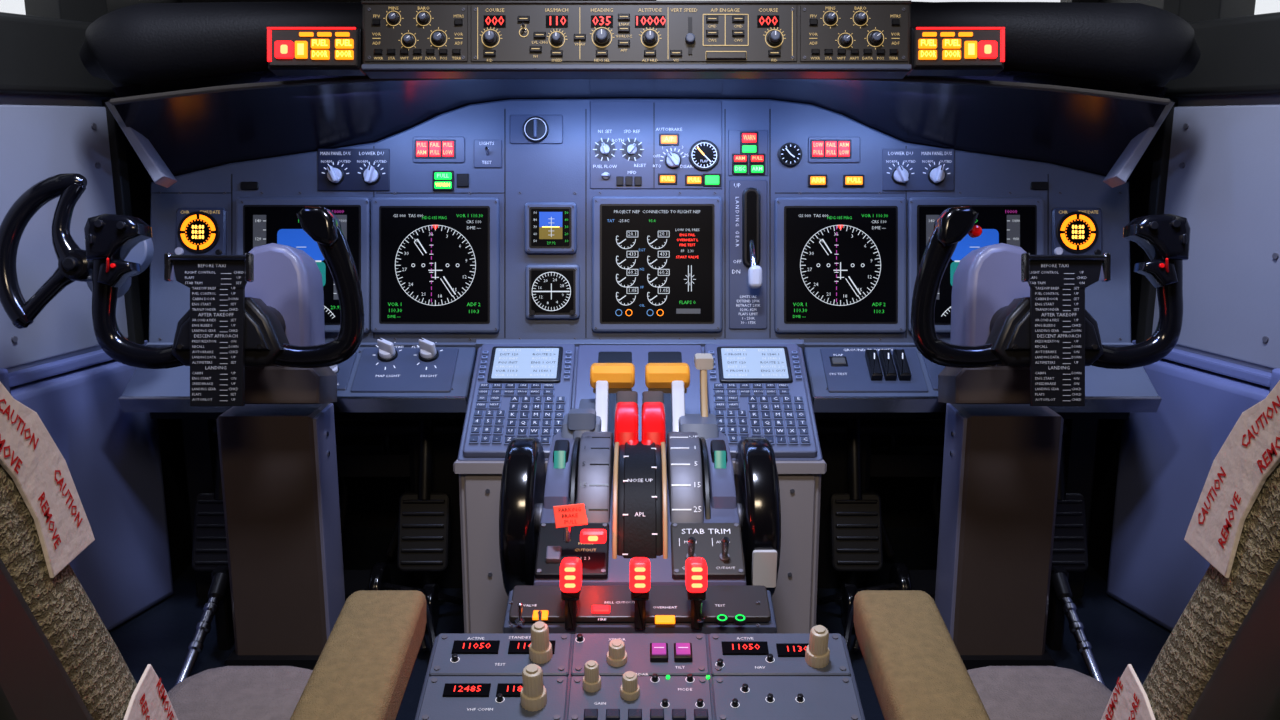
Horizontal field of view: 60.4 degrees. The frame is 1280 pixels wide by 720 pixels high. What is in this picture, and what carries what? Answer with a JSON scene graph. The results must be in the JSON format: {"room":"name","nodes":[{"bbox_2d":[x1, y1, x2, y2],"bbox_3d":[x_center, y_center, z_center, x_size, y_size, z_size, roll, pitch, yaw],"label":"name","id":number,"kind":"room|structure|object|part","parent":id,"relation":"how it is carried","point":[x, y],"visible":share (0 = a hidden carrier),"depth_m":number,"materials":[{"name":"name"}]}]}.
{"room":"control cabin","nodes":[
{"label":"control cabin","id":0,"kind":"room"},
{"bbox_2d":[0,0,195,631],"bbox_3d":[-0.962,-0.146,0.689,0.206,1.600,2.839,1,12,3],"label":"wall","id":1,"kind":"structure","parent":0,"point":[127,470],"depth_m":1.70,"materials":[{"name":"silver metal"}]},
{"bbox_2d":[0,173,153,328],"bbox_3d":[-0.759,-0.155,1.501,0.128,0.199,0.210,4,13,17],"label":"steering tiller","id":2,"kind":"object","parent":1,"relation":"attached to","point":[73,265],"visible":0.86,"depth_m":1.43,"materials":[{"name":"black plastic"}]},
{"bbox_2d":[109,528,1170,719],"bbox_3d":[0.000,0.651,0.905,2.300,0.050,2.900,0,12,0],"label":"floor","id":3,"kind":"structure","parent":0,"point":[160,636],"depth_m":1.79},
{"bbox_2d":[174,566,234,685],"bbox_3d":[-0.653,0.405,1.628,0.032,0.130,0.204,1,12,5],"label":"strut","id":4,"kind":"object","parent":3,"relation":"on","point":[219,604],"visible":0.77,"depth_m":1.67,"materials":[{"name":"silver metal"}]},
{"bbox_2d":[0,382,426,719],"bbox_3d":[-0.486,0.218,0.826,0.547,0.830,0.645,0,12,0],"label":"seat","id":5,"kind":"object","parent":3,"relation":"on","point":[59,660],"visible":1,"depth_m":0.72,"materials":[{"name":"beige fabric"}]},
{"bbox_3d":[-0.556,0.133,0.678,0.388,0.602,0.358,0,12,0],"label":"backrest","id":6,"kind":"part","parent":5,"relation":"part of","materials":[{"name":"beige fabric"}]},
{"bbox_2d":[167,666,312,719],"bbox_3d":[-0.532,0.384,0.994,0.435,0.075,0.385,0,12,0],"label":"seat cushion","id":7,"kind":"object","parent":5,"relation":"on","point":[226,692],"depth_m":1.08,"materials":[{"name":"grey fabric"}]},
{"bbox_3d":[-0.296,0.318,0.911,0.167,0.100,0.417,0,12,0],"label":"armrest","id":8,"kind":"part","parent":5,"relation":"part of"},
{"bbox_2d":[216,243,344,669],"bbox_3d":[-0.525,0.149,1.603,0.174,0.642,0.155,0,12,0],"label":"post","id":9,"kind":"object","parent":3,"relation":"on","point":[278,457],"visible":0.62,"depth_m":1.58,"materials":[{"name":"silver metal"}]},
{"bbox_2d":[84,206,363,368],"bbox_3d":[-0.529,-0.100,1.445,0.348,0.210,0.147,0,12,0],"label":"yoke","id":10,"kind":"object","parent":9,"relation":"attached to","point":[109,238],"visible":0.91,"depth_m":1.40,"materials":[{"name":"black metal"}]},
{"bbox_2d":[164,253,253,405],"bbox_3d":[-0.541,-0.038,1.383,0.108,0.190,0.045,0,12,0],"label":"card","id":11,"kind":"object","parent":10,"relation":"attached to","point":[216,283],"visible":1,"depth_m":1.38,"materials":[{"name":"black metal"}]},
{"bbox_2d":[181,419,464,651],"bbox_3d":[-0.525,0.261,1.806,0.490,0.339,0.434,0,12,0],"label":"rudder pedals","id":12,"kind":"object","parent":3,"relation":"on","point":[426,533],"visible":0.54,"depth_m":1.85,"materials":[{"name":"black metal"}]},
{"bbox_2d":[415,557,864,719],"bbox_3d":[0.000,0.432,0.901,0.404,0.380,0.584,0,12,0],"label":"control panel","id":13,"kind":"object","parent":3,"relation":"on","point":[569,650],"visible":1,"depth_m":1.04,"materials":[{"name":"silver metal"}]},
{"bbox_3d":[-0.001,0.247,1.110,0.264,0.023,0.072,0,12,0],"label":"start lever panel","id":14,"kind":"part","parent":13,"relation":"part of","materials":[{"name":"grey metal"}]},
{"bbox_2d":[499,345,780,595],"bbox_3d":[0.000,0.255,1.445,0.332,0.500,0.545,0,12,0],"label":"throttle quadrant","id":15,"kind":"object","parent":3,"relation":"on","point":[639,466],"visible":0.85,"depth_m":1.26,"materials":[{"name":"silver metal"}]},
{"bbox_2d":[453,339,826,632],"bbox_3d":[0.000,0.213,1.685,0.500,0.482,0.392,0,12,0],"label":"pedestal","id":16,"kind":"object","parent":3,"relation":"on","point":[485,599],"visible":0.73,"depth_m":1.50,"materials":[{"name":"silver metal"}]},
{"bbox_2d":[463,344,575,457],"bbox_3d":[-0.168,0.053,1.571,0.142,0.115,0.216,0,12,0],"label":"computer","id":17,"kind":"object","parent":16,"relation":"on","point":[521,390],"visible":0.94,"depth_m":1.56,"materials":[{"name":"blue"}]},
{"bbox_2d":[118,98,1161,418],"bbox_3d":[0.000,-0.156,1.723,1.574,0.498,0.222,0,12,0],"label":"panel","id":18,"kind":"object","parent":16,"relation":"attached to","point":[635,218],"visible":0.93,"depth_m":1.75,"materials":[{"name":"silver metal"}]},
{"bbox_2d":[79,1,1200,187],"bbox_3d":[0.000,-0.421,1.773,1.591,0.270,0.516,0,12,0],"label":"shield","id":19,"kind":"object","parent":18,"relation":"on","point":[1080,85],"visible":0.65,"depth_m":1.59,"materials":[{"name":"black plastic"}]},
{"bbox_2d":[361,1,911,78],"bbox_3d":[-0.005,-0.432,1.485,0.734,0.100,0.068,0,12,0],"label":"control panel","id":20,"kind":"object","parent":19,"relation":"attached to","point":[402,39],"visible":1,"depth_m":1.47,"materials":[{"name":"silver metal"}]},
{"bbox_2d":[267,27,365,75],"bbox_3d":[-0.436,-0.417,1.486,0.124,0.063,0.050,0,12,0],"label":"light panel","id":21,"kind":"object","parent":20,"relation":"attached to","point":[291,51],"visible":1,"depth_m":1.47,"materials":[{"name":"red"}]},
{"bbox_2d":[907,27,1004,75],"bbox_3d":[0.426,-0.417,1.486,0.124,0.063,0.050,0,12,0],"label":"light panel","id":22,"kind":"object","parent":20,"relation":"attached to","point":[934,51],"visible":0.98,"depth_m":1.47,"materials":[{"name":"red"}]},
{"bbox_2d":[118,337,1161,411],"bbox_3d":[0.000,0.019,1.708,1.570,0.103,0.121,0,12,0],"label":"shelf","id":23,"kind":"object","parent":18,"relation":"attached to","point":[384,374],"depth_m":1.69,"materials":[{"name":"silver metal"}]},
{"bbox_3d":[0.000,-0.023,1.678,0.500,0.016,0.016,0,12,0],"label":"trim","id":24,"kind":"part","parent":16,"relation":"part of","materials":[{"name":"grey metal"}]},
{"bbox_2d":[704,344,816,457],"bbox_3d":[0.168,0.053,1.571,0.142,0.115,0.216,0,12,0],"label":"computer","id":25,"kind":"object","parent":16,"relation":"on","point":[754,390],"visible":0.94,"depth_m":1.56,"materials":[{"name":"blue"}]},
{"bbox_2d":[815,419,1098,651],"bbox_3d":[0.525,0.261,1.806,0.490,0.339,0.434,0,12,0],"label":"rudder pedals","id":26,"kind":"object","parent":3,"relation":"on","point":[853,533],"visible":0.56,"depth_m":1.85,"materials":[{"name":"black metal"}]},
{"bbox_2d":[935,243,1063,669],"bbox_3d":[0.521,0.149,1.603,0.181,0.642,0.155,0,12,0],"label":"post","id":27,"kind":"object","parent":3,"relation":"on","point":[1002,455],"visible":0.69,"depth_m":1.58,"materials":[{"name":"silver metal"}]},
{"bbox_2d":[911,206,1190,368],"bbox_3d":[0.523,-0.100,1.445,0.348,0.210,0.147,0,12,0],"label":"yoke","id":28,"kind":"object","parent":27,"relation":"attached to","point":[1165,238],"visible":0.88,"depth_m":1.40,"materials":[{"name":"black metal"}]},
{"bbox_2d":[1021,253,1110,405],"bbox_3d":[0.534,-0.038,1.383,0.108,0.190,0.045,0,12,0],"label":"card","id":29,"kind":"object","parent":28,"relation":"attached to","point":[1057,283],"visible":1,"depth_m":1.38,"materials":[{"name":"black metal"}]},
{"bbox_2d":[853,380,1279,719],"bbox_3d":[0.486,0.218,0.826,0.547,0.830,0.645,0,12,0],"label":"seat","id":30,"kind":"object","parent":3,"relation":"on","point":[1220,660],"visible":1,"depth_m":0.72,"materials":[{"name":"beige fabric"}]},
{"bbox_3d":[0.296,0.318,0.911,0.167,0.100,0.417,0,12,0],"label":"armrest","id":31,"kind":"part","parent":30,"relation":"part of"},
{"bbox_2d":[967,666,1111,719],"bbox_3d":[0.532,0.384,0.994,0.435,0.075,0.385,0,12,0],"label":"seat cushion","id":32,"kind":"object","parent":30,"relation":"on","point":[1005,692],"depth_m":1.08,"materials":[{"name":"grey fabric"}]},
{"bbox_3d":[0.556,0.133,0.678,0.388,0.602,0.358,0,12,0],"label":"backrest","id":33,"kind":"part","parent":30,"relation":"part of","materials":[{"name":"beige fabric"}]},
{"bbox_2d":[1045,566,1105,685],"bbox_3d":[0.653,0.405,1.628,0.032,0.130,0.204,-1,12,-5],"label":"strut","id":34,"kind":"object","parent":3,"relation":"on","point":[1060,604],"visible":0.79,"depth_m":1.67,"materials":[{"name":"silver metal"}]},
{"bbox_2d":[181,0,1098,527],"bbox_3d":[0.000,-0.447,2.103,2.000,1.600,0.100,0,12,0],"label":"wall","id":35,"kind":"structure","parent":0,"point":[373,501],"depth_m":2.22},
{"bbox_2d":[1084,0,1279,631],"bbox_3d":[0.963,-0.146,0.689,0.204,1.600,2.839,-1,12,-3],"label":"wall","id":36,"kind":"structure","parent":0,"point":[1213,162],"depth_m":1.69,"materials":[{"name":"silver metal"}]}
]}

